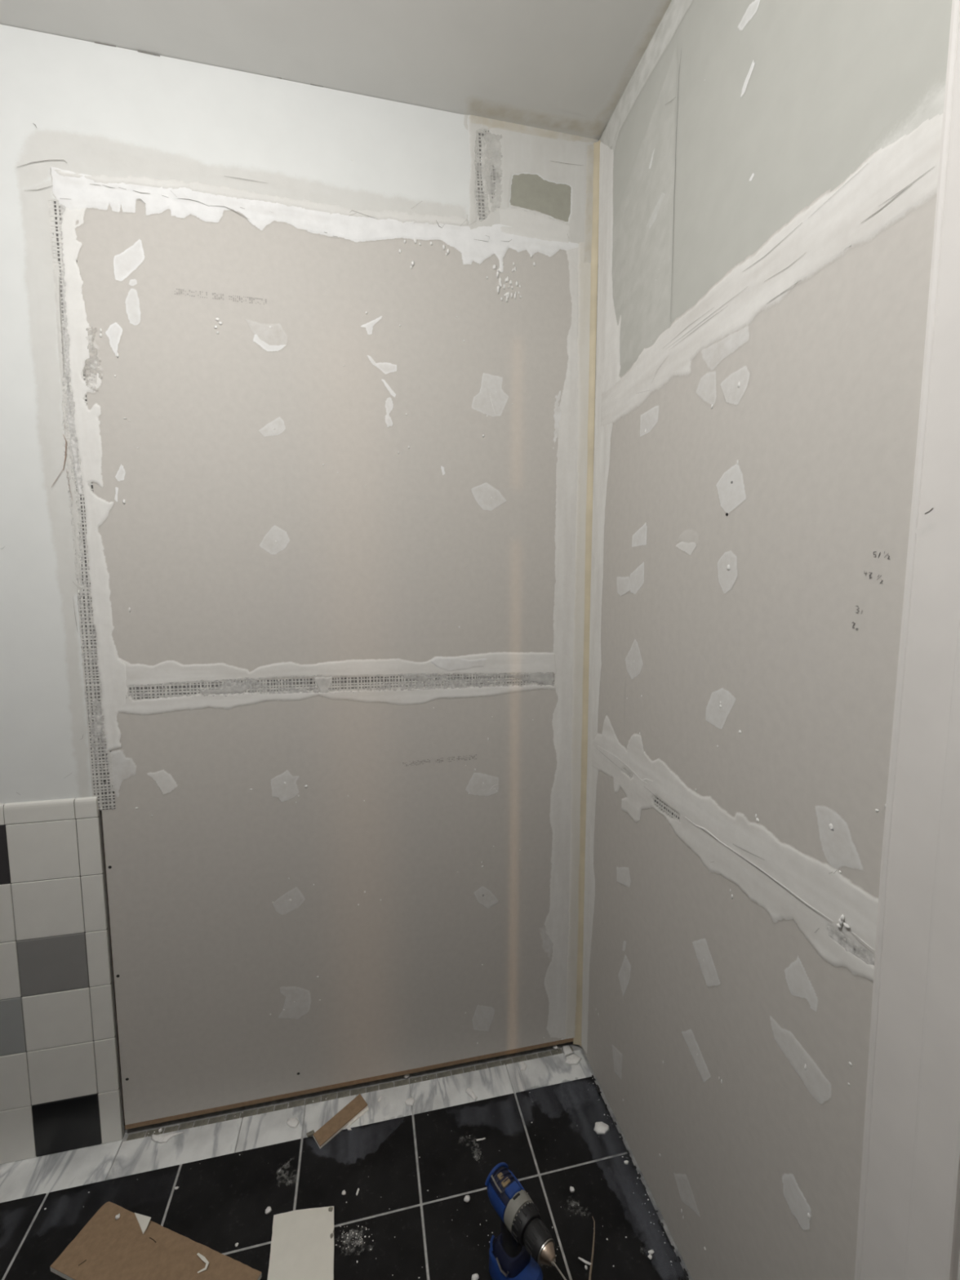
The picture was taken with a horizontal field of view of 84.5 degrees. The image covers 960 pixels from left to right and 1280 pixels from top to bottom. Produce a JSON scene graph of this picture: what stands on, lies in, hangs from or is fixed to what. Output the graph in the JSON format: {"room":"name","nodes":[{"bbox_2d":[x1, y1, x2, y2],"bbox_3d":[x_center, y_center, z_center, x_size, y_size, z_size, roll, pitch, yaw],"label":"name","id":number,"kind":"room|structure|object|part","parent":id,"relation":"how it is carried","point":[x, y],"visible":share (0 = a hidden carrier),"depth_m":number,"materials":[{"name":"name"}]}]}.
{"room":"bathroom under renovation","nodes":[
{"label":"bathroom under renovation","id":0,"kind":"room"},
{"bbox_2d":[0,24,599,1164],"bbox_3d":[-0.697,-0.027,1.434,2.320,2.789,0.138,-1,6,-12],"label":"wall","id":1,"kind":"structure","parent":0,"point":[297,380],"depth_m":1.41,"materials":[{"name":"grey"}]},
{"bbox_2d":[174,288,266,304],"bbox_3d":[-0.642,-0.851,1.311,0.212,0.016,0.001,-1,6,-12],"label":"print","id":2,"kind":"object","parent":1,"relation":"attached to","point":[176,288],"depth_m":1.31},
{"bbox_3d":[-0.324,-0.483,1.425,1.332,1.210,0.013,-1,6,-12],"label":"drywall panel","id":3,"kind":"part","parent":1,"relation":"part of","materials":[{"name":"paper"}]},
{"bbox_3d":[-0.327,0.728,1.546,1.339,1.218,0.013,-1,6,-12],"label":"drywall panel","id":4,"kind":"part","parent":1,"relation":"part of","materials":[{"name":"paper"}]},
{"bbox_2d":[402,754,476,766],"bbox_3d":[-0.117,0.353,1.548,0.218,0.020,0.001,-1,6,-12],"label":"print","id":5,"kind":"object","parent":1,"relation":"attached to","point":[459,758],"depth_m":1.55},
{"bbox_3d":[0.172,-1.242,1.459,0.317,0.287,0.013,-1,6,-12],"label":"drywall panel","id":6,"kind":"part","parent":1,"relation":"part of","materials":[{"name":"green paper"}]},
{"bbox_2d":[0,0,671,140],"bbox_3d":[-0.446,-1.287,-0.069,2.420,0.101,2.920,-1,6,-12],"label":"ceiling","id":7,"kind":"structure","parent":0,"point":[563,66],"depth_m":1.20,"materials":[{"name":"paint"}]},
{"bbox_2d":[0,1041,693,1279],"bbox_3d":[-0.417,1.541,0.274,2.300,0.101,2.820,-1,6,-12],"label":"floor","id":8,"kind":"structure","parent":0,"point":[222,1197],"depth_m":1.35,"materials":[{"name":"black tile"}]},
{"bbox_2d":[49,1201,262,1279],"bbox_3d":[-0.716,1.389,1.166,0.459,0.023,0.133,2,6,17],"label":"drywall offcut","id":9,"kind":"object","parent":8,"relation":"on","point":[131,1246],"visible":1,"depth_m":1.19,"materials":[{"name":"brown cardboard"}]},
{"bbox_2d":[115,1213,119,1219],"bbox_3d":[-0.864,1.375,1.260,0.011,0.008,0.010,-1,6,-12],"label":"crumb","id":10,"kind":"object","parent":9,"relation":"on","point":[117,1216],"visible":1,"depth_m":1.26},
{"bbox_2d":[151,1131,185,1142],"bbox_3d":[-0.864,1.370,1.455,0.093,0.004,0.026,-1,6,-6],"label":"flake","id":11,"kind":"object","parent":8,"relation":"on","point":[159,1139],"visible":1,"depth_m":1.45,"materials":[{"name":"white paint"}]},
{"bbox_2d":[265,1206,271,1214],"bbox_3d":[-0.514,1.385,1.283,0.014,0.009,0.016,5,8,43],"label":"crumb","id":12,"kind":"object","parent":8,"relation":"on","point":[268,1210],"visible":1,"depth_m":1.28,"materials":[{"name":"white paint"}]},
{"bbox_2d":[286,1117,299,1128],"bbox_3d":[-0.530,1.367,1.496,0.036,0.003,0.032,-1,6,-12],"label":"compound splat","id":13,"kind":"object","parent":8,"relation":"on","point":[291,1122],"visible":1,"depth_m":1.50,"materials":[{"name":"white paint"}]},
{"bbox_2d":[266,1205,333,1279],"bbox_3d":[-0.400,1.393,1.182,0.148,0.014,0.208,-1,6,-12],"label":"drywall offcut","id":14,"kind":"object","parent":8,"relation":"on","point":[302,1242],"visible":1,"depth_m":1.21,"materials":[{"name":"white paper"}]},
{"bbox_2d":[306,1093,368,1148],"bbox_3d":[-0.400,1.363,1.498,0.165,0.010,0.061,-5,8,-43],"label":"scrap","id":15,"kind":"object","parent":8,"relation":"on","point":[357,1107],"visible":1,"depth_m":1.49,"materials":[{"name":"brown paper"}]},
{"bbox_2d":[44,1048,671,1278],"bbox_3d":[-0.320,1.387,1.301,1.457,0.003,0.630,-1,6,-12],"label":"plaster specks","id":16,"kind":"object","parent":8,"relation":"on","point":[561,1048],"visible":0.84,"depth_m":1.25,"materials":[{"name":"white paint"}]},
{"bbox_2d":[403,1074,409,1078],"bbox_3d":[-0.228,1.349,1.636,0.018,0.010,0.014,1,6,11],"label":"crumb","id":17,"kind":"object","parent":8,"relation":"on","point":[406,1076],"visible":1,"depth_m":1.63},
{"bbox_2d":[404,1097,414,1106],"bbox_3d":[-0.207,1.360,1.557,0.030,0.004,0.025,-1,6,-12],"label":"compound splat","id":18,"kind":"object","parent":8,"relation":"on","point":[410,1101],"visible":1,"depth_m":1.55,"materials":[{"name":"white paint"}]},
{"bbox_2d":[463,1195,470,1202],"bbox_3d":[-0.032,1.382,1.306,0.014,0.011,0.013,1,6,14],"label":"crumb","id":19,"kind":"object","parent":8,"relation":"on","point":[467,1197],"visible":1,"depth_m":1.30,"materials":[{"name":"white paint"}]},
{"bbox_2d":[466,1087,477,1101],"bbox_3d":[-0.025,1.357,1.579,0.020,0.005,0.047,-4,7,-33],"label":"flake","id":20,"kind":"object","parent":8,"relation":"on","point":[468,1091],"visible":1,"depth_m":1.58,"materials":[{"name":"white paint"}]},
{"bbox_2d":[471,1273,479,1279],"bbox_3d":[-0.010,1.397,1.158,0.016,0.011,0.012,1,6,13],"label":"crumb","id":21,"kind":"object","parent":8,"relation":"on","point":[474,1277],"visible":1,"depth_m":1.16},
{"bbox_2d":[518,1062,526,1070],"bbox_3d":[0.136,1.348,1.673,0.025,0.004,0.028,-1,6,-12],"label":"compound splat","id":22,"kind":"object","parent":8,"relation":"on","point":[522,1064],"visible":1,"depth_m":1.67,"materials":[{"name":"white paint"}]},
{"bbox_2d":[484,1162,566,1279],"bbox_3d":[0.100,1.293,1.102,0.081,0.228,0.226,-4,7,-36],"label":"cordless drill","id":23,"kind":"object","parent":8,"relation":"on","point":[524,1243],"visible":1,"depth_m":1.12,"materials":[{"name":"blue plastic"}]},
{"bbox_3d":[0.059,1.276,1.159,0.040,0.079,0.028,-4,7,-36],"label":"handle","id":24,"kind":"part","parent":23,"relation":"part of","materials":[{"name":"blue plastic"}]},
{"bbox_3d":[0.068,1.279,1.147,0.044,0.088,0.057,-4,7,-36],"label":"handle","id":25,"kind":"part","parent":23,"relation":"part of","materials":[{"name":"black plastic"}]},
{"bbox_2d":[504,1180,520,1199],"bbox_3d":[0.070,1.181,1.134,0.032,0.010,0.022,-4,7,-36],"label":"switch","id":26,"kind":"object","parent":23,"relation":"attached to","point":[512,1188],"depth_m":1.13,"materials":[{"name":"blue plastic"}]},
{"bbox_2d":[562,1044,573,1056],"bbox_3d":[0.285,1.341,1.729,0.034,0.007,0.038,-1,6,-12],"label":"chunk","id":27,"kind":"object","parent":8,"relation":"on","point":[566,1050],"visible":1,"depth_m":1.72,"materials":[{"name":"white paint"}]},
{"bbox_2d":[569,1186,574,1192],"bbox_3d":[0.231,1.380,1.327,0.012,0.011,0.011,2,6,23],"label":"crumb","id":28,"kind":"object","parent":8,"relation":"on","point":[571,1188],"visible":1,"depth_m":1.32,"materials":[{"name":"white paint"}]},
{"bbox_2d":[564,1053,582,1064],"bbox_3d":[0.297,1.346,1.696,0.042,0.003,0.048,5,7,39],"label":"compound splat","id":29,"kind":"object","parent":8,"relation":"on","point":[573,1059],"visible":1,"depth_m":1.69,"materials":[{"name":"white paint"}]},
{"bbox_2d":[578,1216,595,1279],"bbox_3d":[0.241,1.394,1.201,0.032,0.007,0.156,2,6,18],"label":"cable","id":30,"kind":"object","parent":8,"relation":"on","point":[593,1249],"visible":1,"depth_m":1.19,"materials":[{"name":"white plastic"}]},
{"bbox_3d":[0.253,1.395,1.197,0.009,0.005,0.156,2,6,16],"label":"stem","id":31,"kind":"part","parent":30,"relation":"part of","materials":[{"name":"white plastic"}]},
{"bbox_2d":[593,1121,609,1134],"bbox_3d":[0.340,1.366,1.482,0.045,0.006,0.034,0,6,3],"label":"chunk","id":32,"kind":"object","parent":8,"relation":"on","point":[600,1127],"visible":1,"depth_m":1.48,"materials":[{"name":"white paint"}]},
{"bbox_2d":[591,1075,688,1279],"bbox_3d":[0.400,1.377,1.391,0.018,0.004,0.514,-1,6,-12],"label":"debris","id":33,"kind":"object","parent":8,"relation":"on","point":[685,1272],"visible":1,"depth_m":1.34,"materials":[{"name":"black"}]},
{"bbox_2d":[648,1249,653,1254],"bbox_3d":[0.390,1.395,1.204,0.014,0.005,0.008,-1,6,-12],"label":"crumb","id":34,"kind":"object","parent":8,"relation":"on","point":[651,1251],"visible":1,"depth_m":1.20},
{"bbox_2d":[581,0,952,1279],"bbox_3d":[0.673,0.095,0.320,0.129,2.770,2.723,-1,6,-12],"label":"wall","id":35,"kind":"structure","parent":0,"point":[769,169],"depth_m":0.93,"materials":[{"name":"grey"}]},
{"bbox_3d":[0.452,0.887,1.171,0.013,0.999,1.082,-1,6,-12],"label":"drywall panel","id":36,"kind":"part","parent":35,"relation":"part of","materials":[{"name":"paper"}]},
{"bbox_3d":[0.452,-0.105,1.071,0.013,0.990,1.082,-1,6,-12],"label":"drywall panel","id":37,"kind":"part","parent":35,"relation":"part of","materials":[{"name":"paper"}]},
{"bbox_3d":[0.452,-0.968,0.985,0.013,0.739,1.082,-1,6,-12],"label":"drywall panel","id":38,"kind":"part","parent":35,"relation":"part of","materials":[{"name":"paper"}]},
{"bbox_2d":[853,0,959,1279],"bbox_3d":[0.641,0.216,0.211,0.028,2.550,0.970,-1,6,-12],"label":"trim","id":39,"kind":"structure","parent":35,"relation":"attached to","point":[908,1228],"depth_m":0.63,"materials":[{"name":"white paint"}]},
{"bbox_2d":[957,1250,959,1279],"bbox_3d":[0.702,0.267,0.206,0.117,2.450,0.775,-1,6,-12],"label":"door","id":40,"kind":"structure","parent":35,"relation":"in","point":[958,1270],"depth_m":0.62,"materials":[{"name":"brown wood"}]}
]}

